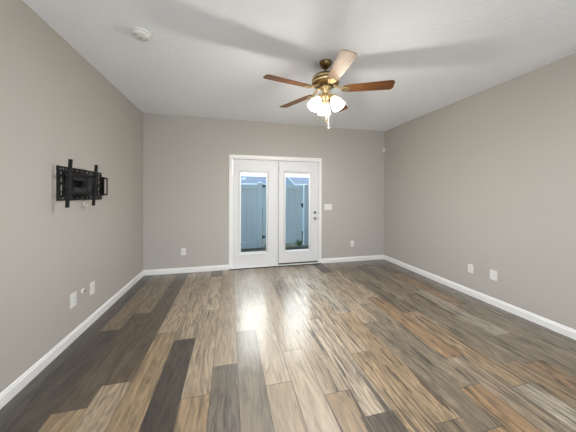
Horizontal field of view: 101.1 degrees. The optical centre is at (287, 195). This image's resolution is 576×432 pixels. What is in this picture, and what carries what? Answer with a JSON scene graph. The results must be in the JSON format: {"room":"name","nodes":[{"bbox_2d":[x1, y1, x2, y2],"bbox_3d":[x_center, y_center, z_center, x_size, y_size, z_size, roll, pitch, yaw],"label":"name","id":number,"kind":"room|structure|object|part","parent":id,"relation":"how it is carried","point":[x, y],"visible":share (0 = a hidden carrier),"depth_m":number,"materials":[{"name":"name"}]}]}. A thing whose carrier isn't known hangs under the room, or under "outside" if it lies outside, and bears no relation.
{"room":"empty living room","nodes":[
{"label":"empty living room","id":0,"kind":"room"},
{"bbox_2d":[0,0,142,392],"bbox_3d":[-1.611,0.024,0.304,0.120,2.800,7.860,0,0,-14],"label":"wall","id":1,"kind":"structure","parent":0,"point":[56,107],"depth_m":1.96,"materials":[{"name":"beige paint"}]},
{"bbox_2d":[0,271,143,408],"bbox_3d":[-1.548,1.320,0.314,0.016,0.090,7.600,0,0,-14],"label":"baseboard","id":2,"kind":"structure","parent":1,"relation":"attached to","point":[6,395],"depth_m":1.99,"materials":[{"name":"white paint"}]},
{"bbox_2d":[70,291,76,308],"bbox_3d":[-2.011,0.977,2.222,0.013,0.130,0.085,0,0,-14],"label":"wall outlet","id":3,"kind":"object","parent":1,"relation":"attached to","point":[73,297],"visible":1,"depth_m":2.21,"materials":[{"name":"white plastic"}]},
{"bbox_2d":[56,159,107,207],"bbox_3d":[-1.982,-0.105,2.378,0.136,0.408,0.841,0,0,-14],"label":"wall bracket","id":4,"kind":"object","parent":1,"relation":"attached to","point":[81,184],"visible":1,"depth_m":2.23,"materials":[{"name":"black metal"}]},
{"bbox_3d":[-1.841,-0.103,1.991,0.045,0.408,0.023,0,0,-14],"label":"upright rail","id":5,"kind":"part","parent":4,"relation":"part of","materials":[{"name":"black metal"}]},
{"bbox_3d":[-2.039,-0.108,2.349,0.012,0.302,0.707,0,0,-14],"label":"wall plate","id":6,"kind":"part","parent":4,"relation":"part of","materials":[{"name":"black metal"}]},
{"bbox_3d":[-1.974,-0.052,2.281,0.024,0.044,0.285,0,0,-14],"label":"folding arm","id":7,"kind":"part","parent":4,"relation":"part of","materials":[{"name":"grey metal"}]},
{"bbox_3d":[-1.973,-0.162,2.281,0.024,0.044,0.285,0,0,-14],"label":"folding arm","id":8,"kind":"part","parent":4,"relation":"part of","materials":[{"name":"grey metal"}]},
{"bbox_3d":[-1.934,-0.104,2.373,0.045,0.408,0.023,0,0,-14],"label":"upright rail","id":9,"kind":"part","parent":4,"relation":"part of","materials":[{"name":"black metal"}]},
{"bbox_2d":[90,281,94,294],"bbox_3d":[-2.084,0.983,2.524,0.012,0.130,0.085,0,0,-14],"label":"wall outlet","id":10,"kind":"object","parent":1,"relation":"attached to","point":[92,284],"visible":1,"depth_m":2.52,"materials":[{"name":"white plastic"}]},
{"bbox_2d":[143,113,383,269],"bbox_3d":[-0.208,0.015,4.616,4.641,2.800,0.140,0,0,-14],"label":"wall","id":11,"kind":"structure","parent":0,"point":[186,159],"depth_m":4.30,"materials":[{"name":"beige paint"}]},
{"bbox_2d":[181,248,185,254],"bbox_3d":[-1.830,0.981,4.149,0.075,0.122,0.010,0,0,-14],"label":"wall outlet","id":12,"kind":"object","parent":11,"relation":"attached to","point":[183,250],"visible":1,"depth_m":4.15,"materials":[{"name":"white plastic"}]},
{"bbox_2d":[143,265,228,275],"bbox_3d":[-1.765,1.306,4.163,1.408,0.090,0.016,0,0,-14],"label":"baseboard","id":13,"kind":"structure","parent":11,"relation":"attached to","point":[217,267],"depth_m":4.15,"materials":[{"name":"white paint"}]},
{"bbox_2d":[232,159,276,267],"bbox_3d":[-0.612,0.329,4.474,0.846,2.002,0.060,0,0,-14],"label":"door","id":14,"kind":"structure","parent":11,"relation":"in","point":[262,168],"depth_m":4.47,"materials":[{"name":"white paint"}]},
{"bbox_3d":[-0.640,0.310,4.455,0.566,1.605,0.028,0,0,-14],"label":"lite frame","id":15,"kind":"part","parent":14,"relation":"part of","materials":[{"name":"white paint"}]},
{"bbox_2d":[241,174,266,176],"bbox_3d":[-0.643,-0.389,4.475,0.480,0.047,0.010,0,0,-14],"label":"raised blind","id":16,"kind":"object","parent":14,"relation":"attached to","point":[261,175],"depth_m":4.48,"materials":[{"name":"white plastic"}]},
{"bbox_2d":[229,262,320,269],"bbox_3d":[-0.224,1.344,4.612,1.710,0.022,0.190,0,0,-14],"label":"trim","id":17,"kind":"structure","parent":11,"relation":"attached to","point":[311,262],"depth_m":4.52,"materials":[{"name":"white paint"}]},
{"bbox_2d":[229,154,321,268],"bbox_3d":[-0.220,0.303,4.605,1.799,2.104,0.158,0,0,-14],"label":"trim","id":18,"kind":"structure","parent":11,"relation":"attached to","point":[231,157],"depth_m":4.51,"materials":[{"name":"white paint"}]},
{"bbox_2d":[276,160,278,264],"bbox_3d":[-0.200,0.328,4.561,0.041,2.006,0.034,0,0,-14],"label":"door frame","id":19,"kind":"structure","parent":11,"relation":"attached to","point":[277,160],"depth_m":4.55,"materials":[{"name":"white paint"}]},
{"bbox_2d":[278,161,317,264],"bbox_3d":[0.216,0.332,4.646,0.819,2.003,0.115,0,0,-14],"label":"door","id":20,"kind":"structure","parent":11,"relation":"in","point":[304,169],"depth_m":4.67,"materials":[{"name":"white paint"}]},
{"bbox_3d":[0.189,0.314,4.656,0.568,1.613,0.028,0,0,-14],"label":"lite frame","id":21,"kind":"part","parent":20,"relation":"part of","materials":[{"name":"white paint"}]},
{"bbox_2d":[324,204,331,209],"bbox_3d":[0.811,0.228,4.786,0.164,0.120,0.011,0,0,-14],"label":"light switch","id":22,"kind":"object","parent":11,"relation":"attached to","point":[326,206],"visible":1,"depth_m":4.78,"materials":[{"name":"white plastic"}]},
{"bbox_2d":[321,255,383,262],"bbox_3d":[1.364,1.315,4.922,1.435,0.090,0.016,0,0,-14],"label":"baseboard","id":23,"kind":"structure","parent":11,"relation":"attached to","point":[373,257],"depth_m":4.90,"materials":[{"name":"white paint"}]},
{"bbox_2d":[0,259,575,431],"bbox_3d":[0.700,1.401,0.860,4.681,0.060,7.600,0,0,-14],"label":"floor","id":24,"kind":"structure","parent":0,"point":[380,345],"depth_m":1.92,"materials":[{"name":"wood"}]},
{"bbox_2d":[286,175,308,176],"bbox_3d":[0.186,-0.388,4.676,0.482,0.047,0.010,0,0,-14],"label":"raised blind","id":25,"kind":"object","parent":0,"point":[286,175],"depth_m":4.67,"materials":[{"name":"white plastic"}]},
{"bbox_2d":[22,0,575,130],"bbox_3d":[0.707,-1.429,0.860,4.881,0.120,7.860,0,0,-14],"label":"ceiling","id":26,"kind":"structure","parent":0,"point":[200,58],"depth_m":2.21,"materials":[{"name":"white paint"}]},
{"bbox_2d":[130,26,150,41],"bbox_3d":[-1.249,-1.355,2.006,0.152,0.051,0.152,0,0,-14],"label":"smoke detector","id":27,"kind":"object","parent":26,"relation":"attached to","point":[138,33],"visible":1,"depth_m":1.98,"materials":[{"name":"white plastic"}]},
{"bbox_2d":[263,49,394,128],"bbox_3d":[0.377,-1.030,2.415,1.283,0.691,1.267,0,0,-14],"label":"ceiling fan","id":28,"kind":"object","parent":26,"relation":"hanging from","point":[324,81],"visible":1,"depth_m":2.37,"materials":[{"name":"brown wood"}]},
{"bbox_3d":[0.006,-1.093,2.272,0.489,0.006,0.140,0,12,-25],"label":"blade","id":29,"kind":"part","parent":28,"relation":"part of","materials":[{"name":"brown wood"}]},
{"bbox_3d":[0.100,-1.095,2.758,0.140,0.006,0.489,-16,11,-42],"label":"blade","id":30,"kind":"part","parent":28,"relation":"part of","materials":[{"name":"brown wood"}]},
{"bbox_3d":[0.270,-0.934,2.393,0.144,0.154,0.134,0,0,-27],"label":"lamp shade","id":31,"kind":"part","parent":28,"relation":"part of","materials":[{"name":"white glass"}]},
{"bbox_3d":[0.395,-0.935,2.582,0.134,0.154,0.144,0,0,3],"label":"lamp shade","id":32,"kind":"part","parent":28,"relation":"part of","materials":[{"name":"white glass"}]},
{"bbox_3d":[0.497,-0.934,2.379,0.144,0.154,0.134,0,0,33],"label":"lamp shade","id":33,"kind":"part","parent":28,"relation":"part of","materials":[{"name":"white glass"}]},
{"bbox_3d":[0.591,-1.093,2.820,0.140,0.006,0.489,-13,-6,28],"label":"blade","id":34,"kind":"part","parent":28,"relation":"part of","materials":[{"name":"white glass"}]},
{"bbox_3d":[0.440,-1.091,2.033,0.140,0.006,0.489,12,-1,-7],"label":"blade","id":35,"kind":"part","parent":28,"relation":"part of","materials":[{"name":"brown wood"}]},
{"bbox_3d":[0.802,-1.091,2.371,0.489,0.006,0.140,0,-12,11],"label":"blade","id":36,"kind":"part","parent":28,"relation":"part of","materials":[{"name":"brown wood"}]},
{"bbox_2d":[384,53,575,329],"bbox_3d":[3.015,0.037,1.426,0.120,2.800,7.860,0,0,-14],"label":"wall","id":37,"kind":"structure","parent":0,"point":[485,180],"depth_m":2.94,"materials":[{"name":"beige paint"}]},
{"bbox_2d":[468,264,472,272],"bbox_3d":[2.503,0.999,3.250,0.011,0.116,0.072,0,0,-14],"label":"wall outlet","id":38,"kind":"object","parent":37,"relation":"attached to","point":[470,267],"visible":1,"depth_m":3.25,"materials":[{"name":"white plastic"}]},
{"bbox_2d":[383,255,575,339],"bbox_3d":[2.947,1.332,1.404,0.016,0.090,7.600,0,0,-14],"label":"baseboard","id":39,"kind":"structure","parent":37,"relation":"attached to","point":[559,328],"depth_m":2.91,"materials":[{"name":"white paint"}]},
{"bbox_2d":[490,269,496,280],"bbox_3d":[2.573,0.996,2.968,0.008,0.122,0.084,0,0,-14],"label":"blank wall plate","id":40,"kind":"object","parent":37,"relation":"attached to","point":[493,274],"visible":1,"depth_m":2.96,"materials":[{"name":"white plastic"}]},
{"label":"outside","id":41,"kind":"structure","parent":0,"visible":0},
{"bbox_2d":[241,209,308,251],"bbox_3d":[-4.681,1.411,34.417,70.000,0.100,59.840,0,0,-14],"label":"ground","id":42,"kind":"structure","parent":41,"point":[288,246],"depth_m":6.72,"materials":[{"name":"grey concrete"}]},
{"bbox_2d":[232,184,256,248],"bbox_3d":[-2.259,0.574,6.339,2.868,1.776,0.121,0,0,-14],"label":"vinyl fence","id":43,"kind":"object","parent":42,"relation":"on","point":[249,198],"visible":0.21,"depth_m":6.63,"materials":[{"name":"white plastic"}]},
{"bbox_3d":[-2.262,1.377,6.341,2.868,0.170,0.121,0,0,-14],"label":"rail","id":44,"kind":"part","parent":43,"relation":"part of","materials":[{"name":"white plastic"}]},
{"bbox_3d":[-2.262,-0.254,6.360,2.868,0.120,0.072,0,0,-14],"label":"rail","id":45,"kind":"part","parent":43,"relation":"part of","materials":[{"name":"white plastic"}]},
{"bbox_2d":[257,182,262,247],"bbox_3d":[-0.803,0.531,6.717,0.152,1.870,0.152,0,0,-14],"label":"fence post","id":46,"kind":"object","parent":42,"relation":"on","point":[259,184],"visible":1,"depth_m":6.66,"materials":[{"name":"white plastic"}]},
{"bbox_2d":[262,185,302,243],"bbox_3d":[-0.141,0.527,6.855,1.208,1.702,0.116,0,0,-14],"label":"gate","id":47,"kind":"object","parent":46,"relation":"attached to","point":[293,204],"visible":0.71,"depth_m":6.92,"materials":[{"name":"white plastic"}]},
{"bbox_3d":[-0.154,1.328,6.870,0.854,0.100,0.086,0,0,-14],"label":"rail","id":48,"kind":"part","parent":47,"relation":"part of","materials":[{"name":"white plastic"}]},
{"bbox_3d":[-0.153,0.538,6.875,0.870,1.540,0.022,0,0,-14],"label":"panel","id":49,"kind":"part","parent":47,"relation":"part of","materials":[{"name":"white plastic"}]},
{"bbox_3d":[-0.149,-0.250,6.865,0.854,0.115,0.086,0,0,-14],"label":"rail","id":50,"kind":"part","parent":47,"relation":"part of","materials":[{"name":"white plastic"}]},
{"bbox_2d":[241,176,308,208],"bbox_3d":[-3.594,-0.645,29.959,34.800,4.050,13.000,0,0,-14],"label":"house","id":51,"kind":"structure","parent":42,"relation":"on","point":[248,180],"depth_m":26.79,"materials":[{"name":"white"}]},
{"bbox_2d":[296,240,303,246],"bbox_3d":[0.309,1.353,6.770,0.232,0.233,0.271,0,0,37],"label":"weed","id":52,"kind":"object","parent":42,"relation":"on","point":[298,242],"visible":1,"depth_m":6.74,"materials":[{"name":"green plant"}]},
{"bbox_2d":[302,192,302,230],"bbox_3d":[1.724,0.654,10.135,5.000,1.620,0.121,0,0,-14],"label":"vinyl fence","id":53,"kind":"object","parent":42,"relation":"on","point":[302,192],"visible":0.04,"depth_m":9.88,"materials":[{"name":"white plastic"}]},
{"bbox_2d":[303,184,308,245],"bbox_3d":[0.528,0.555,7.040,0.151,1.830,0.151,0,0,-14],"label":"fence post","id":54,"kind":"object","parent":42,"relation":"on","point":[305,186],"visible":0.98,"depth_m":6.98,"materials":[{"name":"white plastic"}]},
{"bbox_2d":[308,196,308,244],"bbox_3d":[2.024,0.586,7.378,2.916,1.776,0.121,0,0,-14],"label":"vinyl fence","id":55,"kind":"object","parent":42,"relation":"on","point":[308,196],"visible":0.05,"depth_m":7.05,"materials":[{"name":"white plastic"}]}
]}

